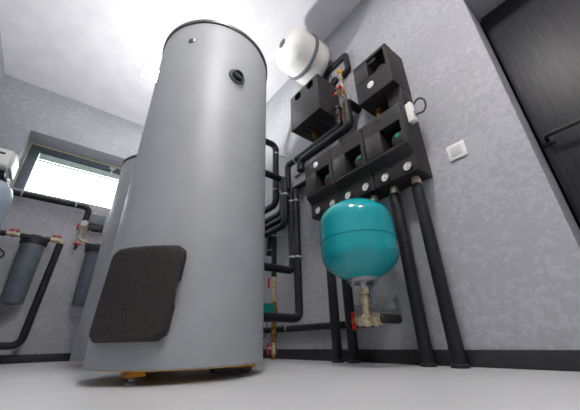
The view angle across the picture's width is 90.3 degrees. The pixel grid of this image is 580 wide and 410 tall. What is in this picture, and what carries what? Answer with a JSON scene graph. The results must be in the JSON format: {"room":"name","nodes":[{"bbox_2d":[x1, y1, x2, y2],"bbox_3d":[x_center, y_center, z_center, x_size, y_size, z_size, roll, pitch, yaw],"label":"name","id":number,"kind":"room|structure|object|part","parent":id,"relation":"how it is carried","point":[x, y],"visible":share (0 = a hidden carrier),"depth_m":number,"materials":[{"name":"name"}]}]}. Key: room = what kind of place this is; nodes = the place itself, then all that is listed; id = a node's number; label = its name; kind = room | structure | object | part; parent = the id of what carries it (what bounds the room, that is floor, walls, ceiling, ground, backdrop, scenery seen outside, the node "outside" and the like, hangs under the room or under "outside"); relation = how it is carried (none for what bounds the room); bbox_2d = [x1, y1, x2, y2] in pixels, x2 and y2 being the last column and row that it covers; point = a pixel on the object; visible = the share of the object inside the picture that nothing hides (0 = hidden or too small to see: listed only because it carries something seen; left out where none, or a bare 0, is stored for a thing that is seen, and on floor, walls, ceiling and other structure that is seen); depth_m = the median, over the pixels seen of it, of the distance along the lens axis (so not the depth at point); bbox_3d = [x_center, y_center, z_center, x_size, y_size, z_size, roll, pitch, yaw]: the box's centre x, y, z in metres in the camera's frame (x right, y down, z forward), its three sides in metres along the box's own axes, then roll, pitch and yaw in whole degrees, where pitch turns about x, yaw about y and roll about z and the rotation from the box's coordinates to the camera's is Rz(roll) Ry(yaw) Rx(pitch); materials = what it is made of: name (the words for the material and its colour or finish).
{"room":"mechanical room","nodes":[
{"label":"mechanical room","id":0,"kind":"room"},
{"bbox_2d":[0,35,4,82],"bbox_3d":[-1.411,-0.956,0.624,0.150,2.519,5.345,18,-31,-34],"label":"wall","id":1,"kind":"structure","parent":0,"point":[2,69],"depth_m":2.67,"materials":[{"name":"grey paint"}]},
{"bbox_2d":[0,230,6,235],"bbox_3d":[-2.471,0.168,2.183,0.476,0.046,0.046,18,-31,-34],"label":"insulated pipe","id":2,"kind":"object","parent":1,"relation":"attached to","point":[2,232],"visible":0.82,"depth_m":2.30,"materials":[{"name":"black rubber"}]},
{"bbox_2d":[0,74,143,354],"bbox_3d":[-1.988,0.212,3.043,2.245,2.519,0.400,18,-31,-34],"label":"wall","id":3,"kind":"structure","parent":0,"point":[29,113],"depth_m":2.67,"materials":[{"name":"grey paint"}]},
{"bbox_2d":[0,233,50,304],"bbox_3d":[-2.141,0.491,2.333,0.198,0.600,0.217,18,-31,-34],"label":"water filter","id":4,"kind":"object","parent":3,"relation":"attached to","point":[31,248],"visible":1,"depth_m":2.27,"materials":[{"name":"plastic"}]},
{"bbox_2d":[5,229,20,236],"bbox_3d":[-2.248,0.227,2.348,0.085,0.066,0.040,18,-31,-34],"label":"valve","id":5,"kind":"object","parent":4,"relation":"attached to","point":[8,233],"visible":1,"depth_m":2.34,"materials":[{"name":"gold metal"}]},
{"bbox_2d":[50,235,61,242],"bbox_3d":[-2.030,0.296,2.504,0.072,0.066,0.040,18,-31,-34],"label":"valve","id":6,"kind":"object","parent":4,"relation":"attached to","point":[54,240],"visible":1,"depth_m":2.49,"materials":[{"name":"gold metal"}]},
{"bbox_2d":[0,239,63,349],"bbox_3d":[-2.339,0.609,2.146,0.861,0.864,0.154,18,-31,-34],"label":"insulated pipe","id":7,"kind":"object","parent":3,"relation":"attached to","point":[24,333],"visible":1,"depth_m":2.27,"materials":[{"name":"rubber"}]},
{"bbox_2d":[0,353,70,363],"bbox_3d":[-1.835,1.249,2.368,2.221,0.059,0.012,18,-31,-34],"label":"baseboard","id":8,"kind":"structure","parent":3,"relation":"attached to","point":[57,357],"depth_m":2.25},
{"bbox_2d":[12,189,91,220],"bbox_3d":[-2.202,-0.006,2.587,0.208,0.160,0.694,-20,-31,34],"label":"insulated pipe","id":9,"kind":"object","parent":3,"relation":"attached to","point":[22,194],"visible":0.82,"depth_m":2.63,"materials":[{"name":"rubber"}]},
{"bbox_2d":[12,142,120,189],"bbox_3d":[-2.182,-0.200,3.176,1.206,0.615,0.102,18,-31,-34],"label":"window","id":10,"kind":"structure","parent":3,"relation":"in","point":[29,162],"depth_m":2.96,"materials":[{"name":"grey plastic"}]},
{"bbox_2d":[38,152,119,181],"bbox_3d":[-2.192,-0.378,3.269,1.022,0.104,0.024,18,-31,-34],"label":"blind","id":11,"kind":"object","parent":10,"relation":"attached to","point":[43,156],"visible":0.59,"depth_m":3.16,"materials":[{"name":"white fabric"}]},
{"bbox_2d":[72,242,100,306],"bbox_3d":[-1.789,0.599,2.587,0.198,0.590,0.217,18,-31,-34],"label":"water filter","id":12,"kind":"object","parent":3,"relation":"attached to","point":[91,251],"visible":0.54,"depth_m":2.50,"materials":[{"name":"plastic"}]},
{"bbox_2d":[73,220,88,249],"bbox_3d":[-1.917,0.269,2.662,0.116,0.286,0.085,18,-31,-34],"label":"valve manifold","id":13,"kind":"object","parent":12,"relation":"attached to","point":[84,223],"visible":0.98,"depth_m":2.67,"materials":[{"name":"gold metal"}]},
{"bbox_2d":[87,213,105,233],"bbox_3d":[-1.885,0.196,2.807,0.122,0.201,0.070,18,-31,-34],"label":"switch","id":14,"kind":"object","parent":3,"relation":"attached to","point":[96,224],"visible":1,"depth_m":2.78,"materials":[{"name":"plastic"}]},
{"bbox_2d":[0,0,361,125],"bbox_3d":[-0.313,-1.767,2.020,3.145,0.100,5.495,18,-31,-34],"label":"ceiling","id":15,"kind":"structure","parent":0,"point":[93,53],"depth_m":2.48,"materials":[{"name":"white paint"}]},
{"bbox_2d":[140,62,158,82],"bbox_3d":[-1.353,-1.291,2.835,0.180,0.014,0.180,18,-31,-34],"label":"recessed light","id":16,"kind":"object","parent":15,"relation":"in","point":[149,72],"visible":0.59,"depth_m":2.82,"materials":[{"name":"white plastic"}]},
{"bbox_2d":[0,358,579,409],"bbox_3d":[-0.258,0.596,0.892,3.145,0.100,5.495,18,-31,-34],"label":"floor","id":17,"kind":"structure","parent":0,"point":[278,384],"depth_m":0.68,"materials":[{"name":"grey concrete"}]},
{"bbox_2d":[0,148,18,229],"bbox_3d":[-2.130,0.269,1.875,0.270,1.415,0.304,18,-31,-34],"label":"water softener","id":18,"kind":"object","parent":17,"relation":"on","point":[9,165],"visible":1,"depth_m":2.07,"materials":[{"name":"white plastic"}]},
{"bbox_3d":[-2.087,-0.286,2.177,0.020,0.125,0.210,18,-31,-34],"label":"panel","id":19,"kind":"part","parent":18,"relation":"part of","materials":[{"name":"white plastic"}]},
{"bbox_2d":[70,154,136,361],"bbox_3d":[-1.059,0.367,2.118,0.592,1.403,0.592,18,-31,-34],"label":"storage tank","id":20,"kind":"object","parent":17,"relation":"on","point":[82,338],"visible":0.19,"depth_m":1.84,"materials":[{"name":"metal"}]},
{"bbox_3d":[-1.074,-0.252,2.413,0.592,0.032,0.592,18,-31,-34],"label":"lid","id":21,"kind":"part","parent":20,"relation":"part of","materials":[{"name":"grey metal"}]},
{"bbox_2d":[82,19,266,384],"bbox_3d":[-0.416,-0.104,1.362,0.614,1.574,0.614,18,-31,-34],"label":"storage tank","id":22,"kind":"object","parent":17,"relation":"on","point":[183,288],"visible":1,"depth_m":1.02,"materials":[{"name":"metal"}]},
{"bbox_3d":[-0.431,-0.794,1.704,0.594,0.032,0.594,18,-31,-34],"label":"lid","id":23,"kind":"part","parent":22,"relation":"part of","materials":[{"name":"grey metal"}]},
{"bbox_3d":[-0.168,0.554,0.993,0.090,0.007,0.040,18,-31,-34],"label":"support rail","id":24,"kind":"part","parent":22,"relation":"part of","materials":[{"name":"metal"}]},
{"bbox_2d":[326,269,343,362],"bbox_3d":[0.243,0.467,1.674,0.064,0.785,0.064,18,-31,-34],"label":"insulated pipe","id":25,"kind":"object","parent":17,"relation":"on","point":[331,278],"visible":0.73,"depth_m":1.58,"materials":[{"name":"black plastic"}]},
{"bbox_2d":[305,149,339,220],"bbox_3d":[0.247,-0.102,1.886,0.179,0.440,0.246,18,-31,-34],"label":"pump group","id":26,"kind":"object","parent":25,"relation":"on","point":[322,193],"visible":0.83,"depth_m":1.86,"materials":[{"name":"black plastic"}]},
{"bbox_2d":[292,180,305,189],"bbox_3d":[0.120,-0.172,2.193,0.044,0.044,0.294,18,-31,-34],"label":"insulated pipe","id":27,"kind":"object","parent":26,"relation":"attached to","point":[302,184],"visible":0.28,"depth_m":2.21,"materials":[{"name":"black rubber"}]},
{"bbox_3d":[0.140,-0.140,1.902,0.007,0.136,0.094,18,-31,-34],"label":"panel","id":28,"kind":"part","parent":26,"relation":"part of","materials":[{"name":"black plastic"}]},
{"bbox_3d":[0.270,-0.158,1.846,0.067,0.092,0.092,18,-31,-34],"label":"pump motor","id":29,"kind":"part","parent":26,"relation":"part of","materials":[{"name":"black plastic"}]},
{"bbox_2d":[341,279,360,363],"bbox_3d":[0.311,0.428,1.596,0.064,0.785,0.064,18,-31,-34],"label":"insulated pipe","id":30,"kind":"object","parent":17,"relation":"on","point":[352,341],"visible":0.66,"depth_m":1.48,"materials":[{"name":"black plastic"}]},
{"bbox_2d":[390,192,437,366],"bbox_3d":[0.548,0.293,1.324,0.066,0.785,0.066,18,-31,-34],"label":"insulated pipe","id":31,"kind":"object","parent":17,"relation":"on","point":[423,339],"visible":1,"depth_m":1.27,"materials":[{"name":"black plastic"}]},
{"bbox_2d":[362,102,432,194],"bbox_3d":[0.556,-0.278,1.532,0.179,0.440,0.246,18,-31,-34],"label":"pump group","id":32,"kind":"object","parent":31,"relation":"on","point":[396,155],"visible":0.98,"depth_m":1.48,"materials":[{"name":"black plastic"}]},
{"bbox_3d":[0.449,-0.316,1.548,0.007,0.136,0.094,18,-31,-34],"label":"panel","id":33,"kind":"part","parent":32,"relation":"part of","materials":[{"name":"black plastic"}]},
{"bbox_3d":[0.578,-0.334,1.492,0.067,0.092,0.092,18,-31,-34],"label":"pump motor","id":34,"kind":"part","parent":32,"relation":"part of","materials":[{"name":"black plastic"}]},
{"bbox_2d":[405,97,426,124],"bbox_3d":[0.647,-0.494,1.477,0.045,0.143,0.095,18,-31,-34],"label":"sensor box","id":35,"kind":"object","parent":32,"relation":"attached to","point":[412,115],"visible":1,"depth_m":1.47,"materials":[{"name":"white plastic"}]},
{"bbox_2d":[411,182,470,368],"bbox_3d":[0.624,0.250,1.237,0.066,0.785,0.066,18,-31,-34],"label":"insulated pipe","id":36,"kind":"object","parent":17,"relation":"on","point":[447,312],"visible":1,"depth_m":1.18,"materials":[{"name":"black plastic"}]},
{"bbox_3d":[-0.108,1.009,1.917,0.039,0.030,0.040,18,-31,-34],"label":"riser pipe","id":37,"kind":"object","parent":17,"relation":"on","visible":0},
{"bbox_2d":[267,343,276,354],"bbox_3d":[-0.122,0.963,1.935,0.065,0.077,0.040,6,-26,-14],"label":"valve","id":38,"kind":"object","parent":37,"relation":"on","point":[273,348],"visible":1,"depth_m":1.93,"materials":[{"name":"gold metal"}]},
{"bbox_2d":[271,324,276,342],"bbox_3d":[-0.112,0.875,1.965,0.041,0.115,0.072,-2,-26,1],"label":"valve","id":39,"kind":"object","parent":38,"relation":"on","point":[273,326],"visible":1,"depth_m":1.96,"materials":[{"name":"yellow metal"}]},
{"bbox_2d":[263,289,277,338],"bbox_3d":[-0.182,0.787,2.006,0.187,0.398,0.181,18,-31,-34],"label":"pump","id":40,"kind":"object","parent":39,"relation":"on","point":[271,307],"visible":0.5,"depth_m":1.99,"materials":[{"name":"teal metal"}]},
{"bbox_3d":[-0.174,0.714,1.978,0.118,0.070,0.080,18,-31,-34],"label":"pump motor","id":41,"kind":"part","parent":40,"relation":"part of","materials":[{"name":"teal plastic"}]},
{"bbox_2d":[267,277,276,288],"bbox_3d":[-0.131,0.573,2.121,0.065,0.085,0.040,6,-26,-14],"label":"valve","id":42,"kind":"object","parent":40,"relation":"on","point":[273,282],"visible":0.98,"depth_m":2.11,"materials":[{"name":"gold metal"}]},
{"bbox_2d":[263,0,579,349],"bbox_3d":[0.639,-0.292,2.115,0.600,2.519,5.495,18,-31,-34],"label":"wall","id":43,"kind":"structure","parent":0,"point":[507,234],"depth_m":1.34,"materials":[{"name":"grey paint"}]},
{"bbox_2d":[266,236,271,255],"bbox_3d":[-0.169,0.336,2.373,0.056,0.160,0.055,-1,-26,0],"label":"insulated pipe","id":44,"kind":"object","parent":43,"relation":"attached to","point":[269,239],"visible":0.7,"depth_m":2.35,"materials":[{"name":"rubber"}]},
{"bbox_2d":[265,177,282,230],"bbox_3d":[-0.225,0.078,2.513,0.128,0.370,0.722,18,-31,-34],"label":"insulated pipe","id":45,"kind":"object","parent":43,"relation":"attached to","point":[278,220],"visible":0.27,"depth_m":2.25,"materials":[{"name":"rubber"}]},
{"bbox_2d":[265,176,282,223],"bbox_3d":[-0.232,0.040,2.562,0.104,0.340,0.668,18,-31,-34],"label":"insulated pipe","id":46,"kind":"object","parent":43,"relation":"attached to","point":[277,214],"visible":0.38,"depth_m":2.32,"materials":[{"name":"rubber"}]},
{"bbox_2d":[265,138,284,213],"bbox_3d":[-0.488,-0.232,2.512,0.700,0.634,0.616,18,-31,-34],"label":"insulated pipe","id":47,"kind":"object","parent":43,"relation":"attached to","point":[273,145],"visible":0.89,"depth_m":2.44,"materials":[{"name":"rubber"}]},
{"bbox_2d":[264,177,288,237],"bbox_3d":[-0.219,0.118,2.460,0.158,0.410,0.776,18,-31,-34],"label":"insulated pipe","id":48,"kind":"object","parent":43,"relation":"attached to","point":[285,214],"visible":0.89,"depth_m":2.16,"materials":[{"name":"rubber"}]},
{"bbox_2d":[271,233,281,276],"bbox_3d":[-0.106,0.379,2.232,0.106,0.360,0.047,18,-31,-34],"label":"insulated pipe","id":49,"kind":"object","parent":43,"relation":"attached to","point":[274,236],"visible":0.75,"depth_m":2.21,"materials":[{"name":"rubber"}]},
{"bbox_2d":[264,191,293,273],"bbox_3d":[-0.170,0.132,1.989,0.605,0.641,0.059,18,-31,-34],"label":"insulated pipe","id":50,"kind":"object","parent":43,"relation":"attached to","point":[270,267],"visible":0.6,"depth_m":2.02,"materials":[{"name":"rubber"}]},
{"bbox_2d":[265,170,292,184],"bbox_3d":[-0.247,-0.268,2.206,0.680,0.062,0.052,18,-31,-34],"label":"insulated pipe","id":51,"kind":"object","parent":43,"relation":"attached to","point":[271,175],"visible":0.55,"depth_m":2.27,"materials":[{"name":"rubber"}]},
{"bbox_2d":[263,188,305,322],"bbox_3d":[-0.139,0.250,1.879,0.620,0.951,0.059,18,-31,-34],"label":"insulated pipe","id":52,"kind":"object","parent":43,"relation":"attached to","point":[268,317],"visible":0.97,"depth_m":1.92,"materials":[{"name":"rubber"}]},
{"bbox_2d":[294,171,304,177],"bbox_3d":[0.117,-0.268,2.200,0.028,0.028,0.237,18,-31,-34],"label":"insulated pipe","id":53,"kind":"object","parent":43,"relation":"attached to","point":[298,174],"visible":0.34,"depth_m":2.25,"materials":[{"name":"rubber"}]},
{"bbox_2d":[276,27,331,85],"bbox_3d":[0.108,-1.189,2.336,0.436,0.372,0.372,18,-31,-34],"label":"vessel","id":54,"kind":"object","parent":43,"relation":"attached to","point":[300,54],"visible":0.91,"depth_m":2.20,"materials":[{"name":"white metal"}]},
{"bbox_2d":[285,115,342,190],"bbox_3d":[0.181,-0.367,2.159,0.108,0.330,0.633,18,-31,-34],"label":"insulated pipe","id":55,"kind":"object","parent":43,"relation":"attached to","point":[338,119],"visible":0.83,"depth_m":2.18,"materials":[{"name":"rubber"}]},
{"bbox_2d":[333,105,342,118],"bbox_3d":[0.337,-0.645,2.020,0.062,0.085,0.062,18,-31,-34],"label":"pipe elbow","id":56,"kind":"object","parent":55,"relation":"attached to","point":[337,109],"visible":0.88,"depth_m":2.00,"materials":[{"name":"metal"}]},
{"bbox_2d":[290,74,339,141],"bbox_3d":[0.188,-0.706,2.198,0.222,0.395,0.315,18,-31,-34],"label":"box","id":57,"kind":"object","parent":43,"relation":"attached to","point":[312,113],"visible":0.99,"depth_m":2.12,"materials":[{"name":"black plastic"}]},
{"bbox_2d":[323,53,350,80],"bbox_3d":[0.362,-1.031,2.255,0.044,0.231,0.270,18,-31,-34],"label":"insulated pipe","id":58,"kind":"object","parent":57,"relation":"on","point":[344,57],"visible":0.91,"depth_m":2.22,"materials":[{"name":"black rubber"}]},
{"bbox_2d":[331,69,344,97],"bbox_3d":[0.340,-0.870,2.088,0.055,0.271,0.102,18,-31,-34],"label":"valve","id":59,"kind":"object","parent":57,"relation":"attached to","point":[340,88],"visible":1,"depth_m":2.08,"materials":[{"name":"gold metal"}]},
{"bbox_2d":[263,321,375,332],"bbox_3d":[-0.270,0.988,2.258,0.059,0.049,2.277,18,-31,-34],"label":"insulated pipe","id":60,"kind":"object","parent":43,"relation":"attached to","point":[316,326],"visible":0.48,"depth_m":1.80,"materials":[{"name":"rubber"}]},
{"bbox_2d":[297,99,361,172],"bbox_3d":[0.266,-0.467,2.044,0.162,0.318,0.536,18,-31,-34],"label":"insulated pipe","id":61,"kind":"object","parent":43,"relation":"attached to","point":[348,105],"visible":0.99,"depth_m":1.91,"materials":[{"name":"black rubber"}]},
{"bbox_2d":[346,94,354,126],"bbox_3d":[0.425,-0.666,2.020,0.030,0.280,0.020,18,-31,-34],"label":"rail","id":62,"kind":"object","parent":43,"relation":"attached to","point":[348,96],"visible":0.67,"depth_m":2.00,"materials":[{"name":"metal"}]},
{"bbox_2d":[330,128,388,201],"bbox_3d":[0.402,-0.190,1.709,0.179,0.440,0.246,18,-31,-34],"label":"pump group","id":63,"kind":"object","parent":43,"relation":"attached to","point":[353,177],"visible":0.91,"depth_m":1.66,"materials":[{"name":"black plastic"}]},
{"bbox_3d":[0.294,-0.228,1.725,0.007,0.136,0.094,18,-31,-34],"label":"panel","id":64,"kind":"part","parent":63,"relation":"part of","materials":[{"name":"black plastic"}]},
{"bbox_3d":[0.424,-0.246,1.670,0.067,0.092,0.092,18,-31,-34],"label":"pump motor","id":65,"kind":"part","parent":63,"relation":"part of","materials":[{"name":"black plastic"}]},
{"bbox_2d":[355,295,401,317],"bbox_3d":[0.403,0.469,1.344,0.115,0.110,0.275,-24,-34,39],"label":"bracket","id":66,"kind":"object","parent":43,"relation":"attached to","point":[386,304],"visible":0.7,"depth_m":1.38,"materials":[{"name":"metal"}]},
{"bbox_2d":[351,288,383,329],"bbox_3d":[0.317,0.432,1.214,0.052,0.169,0.155,18,-31,-34],"label":"valve","id":67,"kind":"object","parent":66,"relation":"attached to","point":[367,319],"visible":0.98,"depth_m":1.20,"materials":[{"name":"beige metal"}]},
{"bbox_3d":[0.274,0.500,1.243,0.020,0.072,0.013,18,-31,-34],"label":"handle","id":68,"kind":"part","parent":67,"relation":"part of","materials":[{"name":"red plastic"}]},
{"bbox_2d":[320,198,398,287],"bbox_3d":[0.313,0.173,1.334,0.347,0.413,0.347,18,-31,-34],"label":"vessel","id":69,"kind":"object","parent":67,"relation":"on","point":[358,238],"visible":1,"depth_m":1.21,"materials":[{"name":"teal metal"}]},
{"bbox_2d":[380,314,401,323],"bbox_3d":[0.400,0.458,1.159,0.118,0.036,0.038,18,-31,-34],"label":"insulated pipe","id":70,"kind":"object","parent":67,"relation":"attached to","point":[384,318],"visible":0.99,"depth_m":1.14,"materials":[{"name":"black rubber"}]},
{"bbox_3d":[0.415,0.454,1.329,0.256,0.040,0.085,18,-31,-34],"label":"arm","id":71,"kind":"part","parent":66,"relation":"part of","materials":[{"name":"metal"}]},
{"bbox_3d":[0.493,0.507,1.427,0.004,0.110,0.115,18,-31,-34],"label":"plate","id":72,"kind":"part","parent":66,"relation":"part of","materials":[{"name":"metal"}]},
{"bbox_2d":[353,43,412,116],"bbox_3d":[0.547,-0.692,1.724,0.183,0.459,0.244,18,-31,-34],"label":"pump group","id":73,"kind":"object","parent":43,"relation":"attached to","point":[381,82],"visible":0.93,"depth_m":1.68,"materials":[{"name":"black plastic"}]},
{"bbox_3d":[0.437,-0.794,1.769,0.007,0.114,0.088,18,-31,-34],"label":"panel","id":74,"kind":"part","parent":73,"relation":"part of","materials":[{"name":"black plastic"}]},
{"bbox_2d":[263,349,579,371],"bbox_3d":[-0.002,0.984,1.902,0.012,0.059,3.111,18,-31,-34],"label":"baseboard","id":75,"kind":"structure","parent":43,"relation":"attached to","point":[553,360],"depth_m":1.10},
{"bbox_2d":[446,140,467,161],"bbox_3d":[0.782,-0.254,1.354,0.012,0.081,0.080,18,-31,-34],"label":"light switch","id":76,"kind":"object","parent":43,"relation":"attached to","point":[457,150],"visible":1,"depth_m":1.35,"materials":[{"name":"white plastic"}]},
{"bbox_2d":[480,22,579,228],"bbox_3d":[1.411,-0.420,1.010,0.030,1.765,0.874,18,-31,-34],"label":"trim","id":77,"kind":"structure","parent":43,"relation":"attached to","point":[481,23],"depth_m":1.33,"materials":[{"name":"black"}]},
{"bbox_2d":[481,0,579,221],"bbox_3d":[1.370,-0.432,0.980,0.104,1.749,0.850,18,-31,-34],"label":"door","id":78,"kind":"structure","parent":43,"relation":"in","point":[536,42],"depth_m":1.32,"materials":[{"name":"black wood"}]},
{"bbox_3d":[1.143,-0.310,1.204,0.059,0.044,0.165,18,-31,-34],"label":"handle","id":79,"kind":"part","parent":78,"relation":"part of","materials":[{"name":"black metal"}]}
]}

